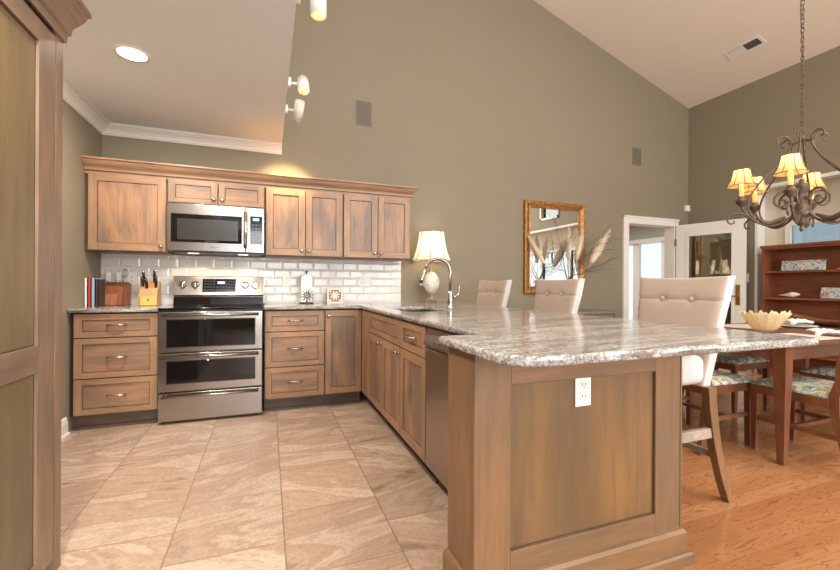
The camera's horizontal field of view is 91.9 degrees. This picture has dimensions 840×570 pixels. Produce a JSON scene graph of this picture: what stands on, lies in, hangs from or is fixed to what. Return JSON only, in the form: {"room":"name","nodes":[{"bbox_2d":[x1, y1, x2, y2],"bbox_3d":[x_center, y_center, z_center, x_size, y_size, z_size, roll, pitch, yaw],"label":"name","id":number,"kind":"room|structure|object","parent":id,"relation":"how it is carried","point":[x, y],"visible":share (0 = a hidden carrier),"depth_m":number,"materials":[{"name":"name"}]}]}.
{"room":"kitchen","nodes":[
{"label":"kitchen","id":0,"kind":"room"},
{"bbox_2d":[61,100,101,431],"bbox_3d":[-1.441,-0.279,-0.239,0.120,2.750,8.100,0,0,-21],"label":"wall","id":1,"kind":"structure","parent":0,"point":[80,138],"depth_m":3.06,"materials":[{"name":"grey paint"}]},
{"bbox_2d":[61,417,69,440],"bbox_3d":[-2.297,1.027,2.241,0.030,0.130,1.540,0,0,-21],"label":"baseboard","id":2,"kind":"structure","parent":1,"relation":"attached to","point":[64,423],"depth_m":2.91,"materials":[{"name":"white"}]},
{"bbox_2d":[63,75,281,154],"bbox_3d":[-0.695,-1.356,0.092,1.500,0.088,8.000,0,0,-21],"label":"trim","id":3,"kind":"structure","parent":1,"relation":"attached to","point":[72,96],"depth_m":3.67,"materials":[{"name":"white wood"}]},
{"bbox_2d":[63,0,269,141],"bbox_3d":[-0.789,-1.460,0.003,1.500,0.120,8.100,0,0,-21],"label":"ceiling","id":4,"kind":"structure","parent":0,"point":[208,72],"depth_m":2.58,"materials":[{"name":"paint"}]},
{"bbox_2d":[112,44,151,63],"bbox_3d":[-1.751,-1.403,2.472,0.200,0.004,0.200,0,0,-21],"label":"recessed light","id":5,"kind":"object","parent":4,"relation":"in","point":[129,54],"visible":1,"depth_m":2.46,"materials":[{"name":"white"}]},
{"bbox_2d":[269,0,296,142],"bbox_3d":[-0.022,-3.011,0.287,0.120,3.229,8.100,0,0,-21],"label":"wall","id":6,"kind":"structure","parent":0,"point":[282,12],"depth_m":2.52,"materials":[{"name":"paint"}]},
{"bbox_2d":[285,99,304,122],"bbox_3d":[-1.061,-1.476,3.437,0.159,0.176,0.178,0,0,-21],"label":"wall spotlight","id":7,"kind":"object","parent":6,"relation":"attached to","point":[298,110],"visible":0.88,"depth_m":3.42,"materials":[{"name":"white"}]},
{"bbox_2d":[288,75,309,95],"bbox_3d":[-0.894,-1.475,2.984,0.154,0.179,0.175,0,0,-21],"label":"wall spotlight","id":8,"kind":"object","parent":6,"relation":"attached to","point":[302,83],"visible":0.91,"depth_m":2.95,"materials":[{"name":"white"}]},
{"bbox_2d":[296,0,326,20],"bbox_3d":[-0.557,-1.474,2.085,0.154,0.171,0.085,0,0,-21],"label":"wall spotlight","id":9,"kind":"object","parent":6,"relation":"attached to","point":[318,9],"visible":0.97,"depth_m":2.07,"materials":[{"name":"white"}]},
{"bbox_2d":[102,0,688,394],"bbox_3d":[0.671,-2.049,4.937,7.650,6.312,0.120,0,0,-21],"label":"wall","id":10,"kind":"structure","parent":0,"point":[485,108],"depth_m":4.88,"materials":[{"name":"grey paint"}]},
{"bbox_2d":[86,172,175,254],"bbox_3d":[-2.457,-0.586,3.486,0.557,0.635,0.408,0,0,-21],"label":"upper cabinet","id":11,"kind":"object","parent":10,"relation":"attached to","point":[126,214],"visible":1,"depth_m":3.33,"materials":[{"name":"brown wood"}]},
{"bbox_2d":[168,179,264,211],"bbox_3d":[-1.831,-0.795,3.720,0.768,0.211,0.408,0,0,-21],"label":"upper cabinet","id":12,"kind":"object","parent":10,"relation":"attached to","point":[179,191],"visible":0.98,"depth_m":3.55,"materials":[{"name":"brown wood"}]},
{"bbox_2d":[167,202,264,256],"bbox_3d":[-1.817,-0.483,3.685,0.758,0.416,0.466,0,0,-21],"label":"microwave","id":13,"kind":"object","parent":12,"relation":"attached to","point":[192,229],"visible":1,"depth_m":3.52,"materials":[{"name":"grey metal"}]},
{"bbox_2d":[101,253,400,304],"bbox_3d":[-1.509,-0.045,4.054,2.763,0.452,0.008,0,0,-21],"label":"backsplash","id":14,"kind":"structure","parent":10,"relation":"attached to","point":[385,276],"depth_m":4.08,"materials":[{"name":"white tile"}]},
{"bbox_2d":[127,272,136,284],"bbox_3d":[-2.584,-0.054,3.644,0.072,0.116,0.010,0,0,-21],"label":"outlet","id":15,"kind":"object","parent":14,"relation":"attached to","point":[132,276],"visible":0.91,"depth_m":3.64,"materials":[{"name":"white plastic"}]},
{"bbox_2d":[283,275,289,285],"bbox_3d":[-1.349,-0.046,4.107,0.072,0.116,0.010,0,0,-21],"label":"outlet","id":16,"kind":"object","parent":14,"relation":"attached to","point":[286,278],"visible":1,"depth_m":4.10,"materials":[{"name":"white plastic"}]},
{"bbox_2d":[360,276,369,285],"bbox_3d":[-0.592,-0.043,4.390,0.116,0.116,0.010,0,0,-21],"label":"outlet","id":17,"kind":"object","parent":14,"relation":"attached to","point":[364,280],"visible":1,"depth_m":4.39,"materials":[{"name":"white plastic"}]},
{"bbox_2d":[265,187,342,259],"bbox_3d":[-1.137,-0.580,3.980,0.706,0.635,0.408,0,0,-21],"label":"upper cabinet","id":18,"kind":"object","parent":10,"relation":"attached to","point":[299,224],"visible":1,"depth_m":3.81,"materials":[{"name":"brown wood"}]},
{"bbox_2d":[356,100,371,126],"bbox_3d":[-0.605,-1.857,4.390,0.173,0.265,0.010,0,0,-21],"label":"speaker","id":19,"kind":"object","parent":10,"relation":"in","point":[363,108],"visible":1,"depth_m":4.39,"materials":[{"name":"brown"}]},
{"bbox_2d":[337,193,409,260],"bbox_3d":[-0.480,-0.576,4.226,0.694,0.635,0.408,0,0,-21],"label":"upper cabinet","id":20,"kind":"object","parent":10,"relation":"attached to","point":[375,228],"visible":1,"depth_m":4.06,"materials":[{"name":"brown wood"}]},
{"bbox_2d":[81,155,418,199],"bbox_3d":[-1.403,-0.947,3.869,2.821,0.122,0.429,0,0,-21],"label":"crown molding","id":21,"kind":"structure","parent":20,"relation":"attached to","point":[94,164],"depth_m":3.60,"materials":[{"name":"brown wood"}]},
{"bbox_2d":[523,200,584,292],"bbox_3d":[1.747,-0.477,5.250,0.940,1.170,0.052,0,0,-21],"label":"wall mirror","id":22,"kind":"object","parent":10,"relation":"attached to","point":[536,222],"visible":0.67,"depth_m":5.22,"materials":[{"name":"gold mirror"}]},
{"bbox_2d":[632,147,640,165],"bbox_3d":[3.081,-1.825,5.771,0.170,0.250,0.010,0,0,-21],"label":"air vent","id":23,"kind":"object","parent":10,"relation":"in","point":[636,152],"visible":1,"depth_m":5.76,"materials":[{"name":"brown"}]},
{"bbox_2d":[622,215,679,318],"bbox_3d":[3.317,0.073,5.927,1.090,2.097,0.170,0,0,-21],"label":"trim","id":24,"kind":"structure","parent":10,"relation":"attached to","point":[669,225],"depth_m":5.83,"materials":[{"name":"white wood"}]},
{"bbox_2d":[684,205,689,211],"bbox_3d":[4.019,-1.150,6.108,0.080,0.090,0.038,0,0,-21],"label":"sensor","id":25,"kind":"object","parent":10,"relation":"attached to","point":[686,207],"visible":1,"depth_m":6.09,"materials":[{"name":"white plastic"}]},
{"bbox_2d":[675,218,746,323],"bbox_3d":[3.999,0.119,5.650,0.110,1.988,0.852,0,0,-35],"label":"door","id":26,"kind":"structure","parent":10,"relation":"in","point":[737,230],"depth_m":5.42,"materials":[{"name":"white wood"}]},
{"bbox_2d":[57,368,839,569],"bbox_3d":[2.366,1.166,3.859,10.100,0.100,13.100,0,0,-21],"label":"floor","id":27,"kind":"structure","parent":0,"point":[331,487],"depth_m":2.11,"materials":[{"name":"tile"}]},
{"bbox_2d":[0,0,91,569],"bbox_3d":[-1.399,-0.009,0.825,0.668,2.210,1.572,0,0,-21],"label":"pantry cabinet","id":28,"kind":"object","parent":27,"relation":"on","point":[33,33],"visible":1,"depth_m":1.40,"materials":[{"name":"brown wood"}]},
{"bbox_2d":[69,311,158,430],"bbox_3d":[-2.420,0.649,3.356,0.567,0.884,0.663,0,0,-21],"label":"base cabinet","id":29,"kind":"object","parent":27,"relation":"on","point":[114,356],"visible":0.98,"depth_m":3.09,"materials":[{"name":"brown wood"}]},
{"bbox_2d":[66,304,172,312],"bbox_3d":[-2.425,0.192,3.368,0.571,0.030,0.654,0,0,-21],"label":"countertop","id":30,"kind":"structure","parent":29,"relation":"on","point":[118,308],"depth_m":3.10,"materials":[{"name":"stone"}]},
{"bbox_2d":[84,278,87,306],"bbox_3d":[-2.693,0.060,3.310,0.020,0.232,0.145,0,0,-21],"label":"book","id":31,"kind":"object","parent":30,"relation":"on","point":[85,279],"visible":0.39,"depth_m":3.24,"materials":[{"name":"white paper"}]},
{"bbox_2d":[88,277,90,306],"bbox_3d":[-2.672,0.058,3.318,0.022,0.236,0.145,0,0,-21],"label":"book","id":32,"kind":"object","parent":30,"relation":"on","point":[89,278],"visible":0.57,"depth_m":3.25,"materials":[{"name":"red paper"}]},
{"bbox_2d":[91,278,101,306],"bbox_3d":[-2.648,0.060,3.327,0.024,0.232,0.145,0,0,-21],"label":"book","id":33,"kind":"object","parent":30,"relation":"on","point":[92,279],"visible":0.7,"depth_m":3.26,"materials":[{"name":"blue paper"}]},
{"bbox_2d":[95,279,104,306],"bbox_3d":[-2.626,0.065,3.336,0.020,0.222,0.145,0,0,-21],"label":"book","id":34,"kind":"object","parent":30,"relation":"on","point":[99,283],"visible":0.96,"depth_m":3.30,"materials":[{"name":"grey paper"}]},
{"bbox_2d":[105,294,117,305],"bbox_3d":[-2.626,0.124,3.437,0.107,0.100,0.028,0,0,-21],"label":"cutting board","id":35,"kind":"object","parent":30,"relation":"on","point":[110,299],"visible":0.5,"depth_m":3.44,"materials":[{"name":"brown wood"}]},
{"bbox_2d":[105,286,122,304],"bbox_3d":[-2.636,0.092,3.473,0.160,0.165,0.043,0,0,-21],"label":"cutting board","id":36,"kind":"object","parent":30,"relation":"on","point":[118,290],"visible":0.55,"depth_m":3.48,"materials":[{"name":"brown wood"}]},
{"bbox_2d":[105,282,131,304],"bbox_3d":[-2.620,0.074,3.517,0.200,0.199,0.048,0,0,-21],"label":"cutting board","id":37,"kind":"object","parent":30,"relation":"on","point":[126,286],"visible":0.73,"depth_m":3.53,"materials":[{"name":"brown wood"}]},
{"bbox_2d":[138,281,160,305],"bbox_3d":[-2.348,0.070,3.531,0.136,0.214,0.154,0,0,-21],"label":"knife block","id":38,"kind":"object","parent":30,"relation":"on","point":[151,296],"visible":0.94,"depth_m":3.48,"materials":[{"name":"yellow wood"}]},
{"bbox_2d":[140,276,143,286],"bbox_3d":[-2.377,-0.029,3.480,0.024,0.093,0.064,0,0,-21],"label":"knife","id":39,"kind":"object","parent":38,"relation":"in","point":[141,277],"visible":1,"depth_m":3.47,"materials":[{"name":"black plastic"}]},
{"bbox_2d":[144,278,148,288],"bbox_3d":[-2.341,-0.015,3.477,0.024,0.093,0.064,0,0,-21],"label":"knife","id":40,"kind":"object","parent":38,"relation":"in","point":[145,279],"visible":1,"depth_m":3.47,"materials":[{"name":"black plastic"}]},
{"bbox_2d":[154,276,157,287],"bbox_3d":[-2.277,-0.025,3.503,0.024,0.106,0.072,0,0,-39],"label":"knife","id":41,"kind":"object","parent":38,"relation":"in","point":[156,277],"visible":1,"depth_m":3.49,"materials":[{"name":"black plastic"}]},
{"bbox_3d":[-2.671,0.101,3.566,0.076,0.150,0.076,0,0,-21],"label":"utensil crock","id":42,"kind":"object","parent":30,"relation":"on","visible":0},
{"bbox_2d":[106,272,110,281],"bbox_3d":[-2.712,0.025,3.551,0.058,0.276,0.010,0,0,-21],"label":"spatula","id":43,"kind":"object","parent":42,"relation":"in","point":[108,274],"visible":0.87,"depth_m":3.54,"materials":[{"name":"white plastic"}]},
{"bbox_2d":[116,272,120,281],"bbox_3d":[-2.655,0.025,3.572,0.043,0.275,0.010,0,0,-21],"label":"spatula","id":44,"kind":"object","parent":42,"relation":"in","point":[118,274],"visible":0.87,"depth_m":3.57,"materials":[{"name":"white plastic"}]},
{"bbox_2d":[121,269,127,281],"bbox_3d":[-2.620,0.010,3.585,0.077,0.307,0.052,0,0,-21],"label":"whisk","id":45,"kind":"object","parent":42,"relation":"in","point":[123,269],"visible":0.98,"depth_m":3.59,"materials":[{"name":"silver metal"}]},
{"bbox_2d":[158,276,263,423],"bbox_3d":[-1.783,0.507,3.562,0.758,1.175,0.714,0,0,-21],"label":"range","id":46,"kind":"object","parent":27,"relation":"on","point":[210,339],"visible":1,"depth_m":3.30,"materials":[{"name":"grey metal"}]},
{"bbox_2d":[158,304,263,310],"bbox_3d":[-1.784,0.190,3.568,0.758,0.020,0.620,0,0,-21],"label":"cooktop","id":47,"kind":"object","parent":46,"relation":"in","point":[175,307],"depth_m":3.38,"materials":[{"name":"grey"}]},
{"bbox_2d":[264,309,324,411],"bbox_3d":[-1.190,0.656,3.817,0.505,0.884,0.663,0,0,-21],"label":"base cabinet","id":48,"kind":"object","parent":27,"relation":"on","point":[294,340],"visible":1,"depth_m":3.56,"materials":[{"name":"brown wood"}]},
{"bbox_2d":[323,309,360,405],"bbox_3d":[-0.797,0.658,3.969,0.333,0.884,0.653,0,0,-21],"label":"base cabinet","id":49,"kind":"object","parent":27,"relation":"on","point":[342,355],"visible":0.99,"depth_m":3.70,"materials":[{"name":"brown wood"}]},
{"bbox_2d":[362,310,376,410],"bbox_3d":[-0.212,0.661,3.769,0.622,0.884,0.310,0,0,-21],"label":"base cabinet","id":50,"kind":"object","parent":27,"relation":"on","point":[365,313],"visible":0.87,"depth_m":3.65,"materials":[{"name":"brown wood"}]},
{"bbox_2d":[368,310,434,451],"bbox_3d":[-0.013,0.662,3.192,0.653,0.884,0.900,0,0,-21],"label":"base cabinet","id":51,"kind":"object","parent":27,"relation":"on","point":[384,347],"visible":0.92,"depth_m":3.03,"materials":[{"name":"brown wood"}]},
{"bbox_2d":[400,320,437,483],"bbox_3d":[0.222,0.663,2.550,0.663,0.884,0.466,0,0,-21],"label":"base cabinet","id":52,"kind":"object","parent":27,"relation":"on","point":[412,335],"visible":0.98,"depth_m":2.43,"materials":[{"name":"brown wood"}]},
{"bbox_2d":[264,301,818,366],"bbox_3d":[-0.019,0.205,2.787,1.988,0.030,3.429,0,0,-21],"label":"countertop","id":53,"kind":"structure","parent":52,"relation":"on","point":[500,335],"depth_m":1.57,"materials":[{"name":"stone"}]},
{"bbox_2d":[299,271,313,303],"bbox_3d":[-1.124,0.021,4.028,0.137,0.326,0.147,0,0,-21],"label":"paper towel holder","id":54,"kind":"object","parent":53,"relation":"on","point":[306,280],"visible":1,"depth_m":3.98,"materials":[{"name":"white paper"}]},
{"bbox_2d":[327,288,342,302],"bbox_3d":[-0.875,0.110,4.174,0.156,0.150,0.029,0,0,-21],"label":"trivet","id":55,"kind":"object","parent":53,"relation":"on","point":[334,295],"visible":0.99,"depth_m":4.17,"materials":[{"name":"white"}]},
{"bbox_2d":[401,310,432,311],"bbox_3d":[-0.021,0.325,3.231,0.350,0.210,0.700,0,0,-21],"label":"sink","id":56,"kind":"object","parent":53,"relation":"in","point":[401,310],"visible":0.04,"depth_m":3.57,"materials":[{"name":"grey metal"}]},
{"bbox_2d":[412,229,450,302],"bbox_3d":[0.125,-0.212,4.459,0.436,0.806,0.436,0,0,-21],"label":"table lamp","id":57,"kind":"object","parent":53,"relation":"on","point":[431,243],"visible":0.94,"depth_m":4.35,"materials":[{"name":"white fabric"}]},
{"bbox_2d":[418,258,459,308],"bbox_3d":[0.155,-0.018,3.343,0.346,0.417,0.061,0,0,7],"label":"faucet","id":58,"kind":"object","parent":53,"relation":"on","point":[450,296],"visible":1,"depth_m":3.32,"materials":[{"name":"silver metal"}]},
{"bbox_2d":[423,327,458,495],"bbox_3d":[0.407,0.667,2.044,0.632,0.878,0.600,0,0,-21],"label":"dishwasher","id":59,"kind":"object","parent":27,"relation":"on","point":[437,354],"visible":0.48,"depth_m":2.06,"materials":[{"name":"grey metal"}]},
{"bbox_2d":[476,280,511,306],"bbox_3d":[0.560,0.528,4.125,0.577,1.159,0.518,0,0,-25],"label":"bar stool","id":60,"kind":"object","parent":27,"relation":"on","point":[490,293],"visible":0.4,"depth_m":4.12,"materials":[{"name":"fabric"}]},
{"bbox_2d":[533,279,584,313],"bbox_3d":[0.899,0.529,3.191,0.577,1.159,0.518,0,0,-21],"label":"bar stool","id":61,"kind":"object","parent":27,"relation":"on","point":[562,296],"visible":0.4,"depth_m":3.18,"materials":[{"name":"fabric"}]},
{"bbox_2d":[443,347,693,569],"bbox_3d":[0.107,0.663,2.812,0.998,0.884,2.934,0,0,-21],"label":"peninsula end panel","id":62,"kind":"object","parent":27,"relation":"on","point":[577,466],"visible":0.76,"depth_m":1.45,"materials":[{"name":"brown wood"}]},
{"bbox_2d":[575,377,590,406],"bbox_3d":[0.590,0.381,1.470,0.071,0.114,0.010,0,0,-21],"label":"outlet plate","id":63,"kind":"object","parent":62,"relation":"attached to","point":[582,384],"depth_m":1.47,"materials":[{"name":"white plastic"}]},
{"bbox_2d":[577,309,619,317],"bbox_3d":[1.819,0.719,5.041,1.300,0.790,0.400,0,0,-21],"label":"console table","id":64,"kind":"object","parent":27,"relation":"on","point":[593,312],"visible":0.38,"depth_m":5.02,"materials":[{"name":"brown wood"}]},
{"bbox_3d":[1.808,0.131,4.966,0.190,0.385,0.190,0,0,-21],"label":"vase","id":65,"kind":"object","parent":64,"relation":"on","visible":0},
{"bbox_2d":[527,234,554,279],"bbox_3d":[1.562,-0.184,5.003,0.487,0.915,0.074,0,0,5],"label":"stem","id":66,"kind":"object","parent":65,"relation":"in","point":[535,249],"visible":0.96,"depth_m":5.00,"materials":[{"name":"beige plant"}]},
{"bbox_2d":[542,234,566,279],"bbox_3d":[1.653,-0.216,4.867,0.352,0.978,0.384,0,0,-21],"label":"twig","id":67,"kind":"object","parent":65,"relation":"in","point":[549,234],"visible":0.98,"depth_m":4.87,"materials":[{"name":"brown plant"}]},
{"bbox_2d":[541,198,575,279],"bbox_3d":[1.549,-0.449,4.842,0.598,1.442,0.340,0,0,-21],"label":"twig","id":68,"kind":"object","parent":65,"relation":"in","point":[554,198],"visible":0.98,"depth_m":4.91,"materials":[{"name":"brown plant"}]},
{"bbox_2d":[565,228,572,270],"bbox_3d":[1.809,-0.221,4.944,0.089,0.988,0.090,0,0,5],"label":"stem","id":69,"kind":"object","parent":65,"relation":"in","point":[569,243],"visible":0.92,"depth_m":4.93,"materials":[{"name":"beige plant"}]},
{"bbox_2d":[560,224,583,278],"bbox_3d":[1.774,-0.257,4.846,0.322,1.060,0.328,0,0,-21],"label":"twig","id":70,"kind":"object","parent":65,"relation":"in","point":[566,248],"visible":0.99,"depth_m":4.88,"materials":[{"name":"brown plant"}]},
{"bbox_2d":[572,230,583,278],"bbox_3d":[1.915,-0.212,4.965,0.196,0.974,0.089,0,0,-21],"label":"stem","id":71,"kind":"object","parent":65,"relation":"in","point":[579,244],"visible":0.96,"depth_m":4.96,"materials":[{"name":"beige plant"}]},
{"bbox_2d":[569,227,607,278],"bbox_3d":[2.081,-0.266,5.074,0.560,1.082,0.338,0,0,-5],"label":"twig","id":72,"kind":"object","parent":65,"relation":"in","point":[607,227],"visible":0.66,"depth_m":5.05,"materials":[{"name":"brown plant"}]},
{"bbox_2d":[570,255,619,278],"bbox_3d":[2.113,-0.042,4.905,0.582,0.634,0.195,0,0,30],"label":"twig","id":73,"kind":"object","parent":65,"relation":"in","point":[619,255],"visible":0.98,"depth_m":4.89,"materials":[{"name":"brown plant"}]},
{"bbox_2d":[581,229,610,278],"bbox_3d":[2.110,-0.215,5.008,0.576,0.983,0.133,0,0,-21],"label":"stem","id":74,"kind":"object","parent":65,"relation":"in","point":[594,256],"visible":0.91,"depth_m":5.03,"materials":[{"name":"beige plant"}]},
{"bbox_2d":[570,232,629,277],"bbox_3d":[2.140,-0.180,4.852,0.664,0.911,0.285,0,0,-2],"label":"twig","id":75,"kind":"object","parent":65,"relation":"in","point":[616,232],"visible":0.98,"depth_m":4.91,"materials":[{"name":"brown plant"}]},
{"bbox_2d":[637,276,735,502],"bbox_3d":[1.255,0.531,2.198,0.577,1.159,0.518,0,0,-21],"label":"bar stool","id":76,"kind":"object","parent":27,"relation":"on","point":[702,301],"visible":0.47,"depth_m":2.07,"materials":[{"name":"white fabric"}]},
{"bbox_2d":[682,370,753,455],"bbox_3d":[1.982,0.639,2.951,0.558,0.950,0.474,0,0,-21],"label":"dining chair","id":77,"kind":"object","parent":27,"relation":"on","point":[724,382],"visible":0.24,"depth_m":2.81,"materials":[{"name":"brown wood"}]},
{"bbox_2d":[682,352,769,412],"bbox_3d":[2.792,0.644,3.784,0.474,0.950,0.558,0,0,-21],"label":"dining chair","id":78,"kind":"object","parent":27,"relation":"on","point":[734,362],"visible":0.42,"depth_m":3.55,"materials":[{"name":"brown wood"}]},
{"bbox_2d":[724,321,839,465],"bbox_3d":[3.049,0.740,3.297,2.180,0.760,1.030,0,0,-21],"label":"dining table","id":79,"kind":"object","parent":27,"relation":"on","point":[782,358],"visible":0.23,"depth_m":2.53,"materials":[{"name":"brown wood"}]},
{"bbox_2d":[724,324,780,328],"bbox_3d":[2.810,0.356,3.511,0.440,0.004,0.310,0,0,-21],"label":"placemat","id":80,"kind":"object","parent":79,"relation":"on","point":[742,326],"visible":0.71,"depth_m":3.47,"materials":[{"name":"beige fabric"}]},
{"bbox_2d":[739,310,791,331],"bbox_3d":[2.660,0.270,3.134,0.311,0.170,0.312,0,0,-21],"label":"glass bowl","id":81,"kind":"object","parent":79,"relation":"on","point":[760,321],"visible":1,"depth_m":3.05,"materials":[{"name":"beige glass"}]},
{"bbox_2d":[782,323,818,327],"bbox_3d":[3.207,0.350,3.478,0.304,0.019,0.304,0,0,-21],"label":"plate","id":82,"kind":"object","parent":79,"relation":"on","point":[783,324],"visible":0.81,"depth_m":3.46,"materials":[{"name":"white ceramic"}]},
{"bbox_2d":[786,318,813,324],"bbox_3d":[3.257,0.314,3.500,0.178,0.052,0.157,0,0,30],"label":"napkin","id":83,"kind":"object","parent":82,"relation":"on","point":[793,321],"visible":0.94,"depth_m":3.46,"materials":[{"name":"white fabric"}]},
{"bbox_2d":[779,333,839,339],"bbox_3d":[2.590,0.355,2.788,0.440,0.004,0.310,0,0,-21],"label":"placemat","id":84,"kind":"object","parent":79,"relation":"on","point":[816,336],"visible":0.36,"depth_m":2.79,"materials":[{"name":"beige fabric"}]},
{"bbox_2d":[806,328,839,335],"bbox_3d":[2.864,0.332,2.879,0.146,0.052,0.161,0,0,19],"label":"napkin","id":85,"kind":"object","parent":84,"relation":"on","point":[818,331],"visible":1,"depth_m":2.85,"materials":[{"name":"white fabric"}]},
{"bbox_2d":[790,313,839,326],"bbox_3d":[3.577,0.311,3.574,0.256,0.101,0.533,0,0,-21],"label":"wooden tray","id":86,"kind":"object","parent":79,"relation":"on","point":[817,321],"visible":0.74,"depth_m":3.61,"materials":[{"name":"brown wood"}]},
{"bbox_2d":[750,352,839,449],"bbox_3d":[2.581,0.642,2.608,0.474,0.950,0.558,0,0,-21],"label":"dining chair","id":87,"kind":"object","parent":27,"relation":"on","point":[823,393],"visible":0.75,"depth_m":2.60,"materials":[{"name":"brown wood"}]},
{"bbox_2d":[760,240,839,375],"bbox_3d":[4.628,0.321,4.597,0.285,1.615,1.230,0,0,-21],"label":"hutch","id":88,"kind":"object","parent":27,"relation":"on","point":[775,282],"visible":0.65,"depth_m":4.89,"materials":[{"name":"brown wood"}]},
{"bbox_2d":[778,292,799,296],"bbox_3d":[4.472,0.117,4.923,0.068,0.068,0.222,0,0,-21],"label":"seashell","id":89,"kind":"object","parent":88,"relation":"on","point":[791,294],"visible":1,"depth_m":4.88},
{"bbox_2d":[781,259,826,270],"bbox_3d":[4.512,-0.231,4.788,0.039,0.121,0.420,0,0,-21],"label":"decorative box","id":90,"kind":"object","parent":88,"relation":"on","point":[820,264],"visible":0.96,"depth_m":4.77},
{"bbox_2d":[820,288,839,298],"bbox_3d":[4.649,0.092,4.418,0.040,0.126,0.450,0,0,-21],"label":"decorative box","id":91,"kind":"object","parent":88,"relation":"on","point":[826,293],"visible":1,"depth_m":4.54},
{"bbox_2d":[800,364,835,427],"bbox_3d":[3.296,0.646,3.009,0.474,0.950,0.558,0,0,-21],"label":"dining chair","id":92,"kind":"object","parent":27,"relation":"on","point":[827,372],"visible":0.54,"depth_m":3.12,"materials":[{"name":"brown wood"}]},
{"bbox_2d":[629,226,663,240],"bbox_3d":[3.227,-0.254,8.567,5.000,2.750,4.880,0,0,-21],"label":"wall","id":93,"kind":"structure","parent":0,"point":[635,232],"depth_m":9.48,"materials":[{"name":"grey paint"}]},
{"bbox_2d":[629,237,663,319],"bbox_3d":[5.020,0.030,9.923,0.148,2.200,2.200,0,0,-21],"label":"door","id":94,"kind":"structure","parent":93,"relation":"in","point":[636,244],"depth_m":9.59,"materials":[{"name":"white wood"}]},
{"bbox_2d":[533,0,839,108],"bbox_3d":[2.787,-3.684,1.402,6.117,2.159,8.220,0,0,-21],"label":"ceiling","id":95,"kind":"structure","parent":0,"point":[678,46],"depth_m":4.97,"materials":[{"name":"white paint"}]},
{"bbox_2d":[722,35,766,59],"bbox_3d":[3.906,-2.855,4.897,0.163,0.059,0.400,0,0,-21],"label":"ceiling vent","id":96,"kind":"object","parent":95,"relation":"in","point":[757,41],"visible":1,"depth_m":4.88,"materials":[{"name":"white metal"}]},
{"bbox_2d":[726,0,839,231],"bbox_3d":[2.955,-1.897,3.138,0.923,2.956,0.940,0,0,-21],"label":"chandelier","id":97,"kind":"object","parent":95,"relation":"hanging from","point":[790,165],"visible":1,"depth_m":3.14,"materials":[{"name":"brown metal"}]},
{"bbox_2d":[688,46,839,370],"bbox_3d":[5.526,-0.842,2.369,0.120,3.950,8.100,0,0,-21],"label":"wall","id":98,"kind":"structure","parent":0,"point":[739,128],"depth_m":5.36,"materials":[{"name":"grey paint"}]},
{"bbox_2d":[754,171,839,371],"bbox_3d":[5.207,-0.079,3.208,0.142,2.420,4.492,0,0,-21],"label":"trim","id":99,"kind":"structure","parent":98,"relation":"attached to","point":[759,229],"depth_m":5.27,"materials":[{"name":"white wood"}]},
{"bbox_2d":[765,177,839,245],"bbox_3d":[5.457,-0.117,3.289,0.403,2.500,4.670,0,0,-21],"label":"wall","id":100,"kind":"structure","parent":0,"point":[772,236],"depth_m":5.33,"materials":[{"name":"grey paint"}]},
{"bbox_2d":[785,217,822,243],"bbox_3d":[5.521,-0.257,3.382,0.100,1.140,4.140,0,0,-21],"label":"window","id":101,"kind":"structure","parent":100,"relation":"in","point":[788,228],"depth_m":5.26,"materials":[{"name":"white"}]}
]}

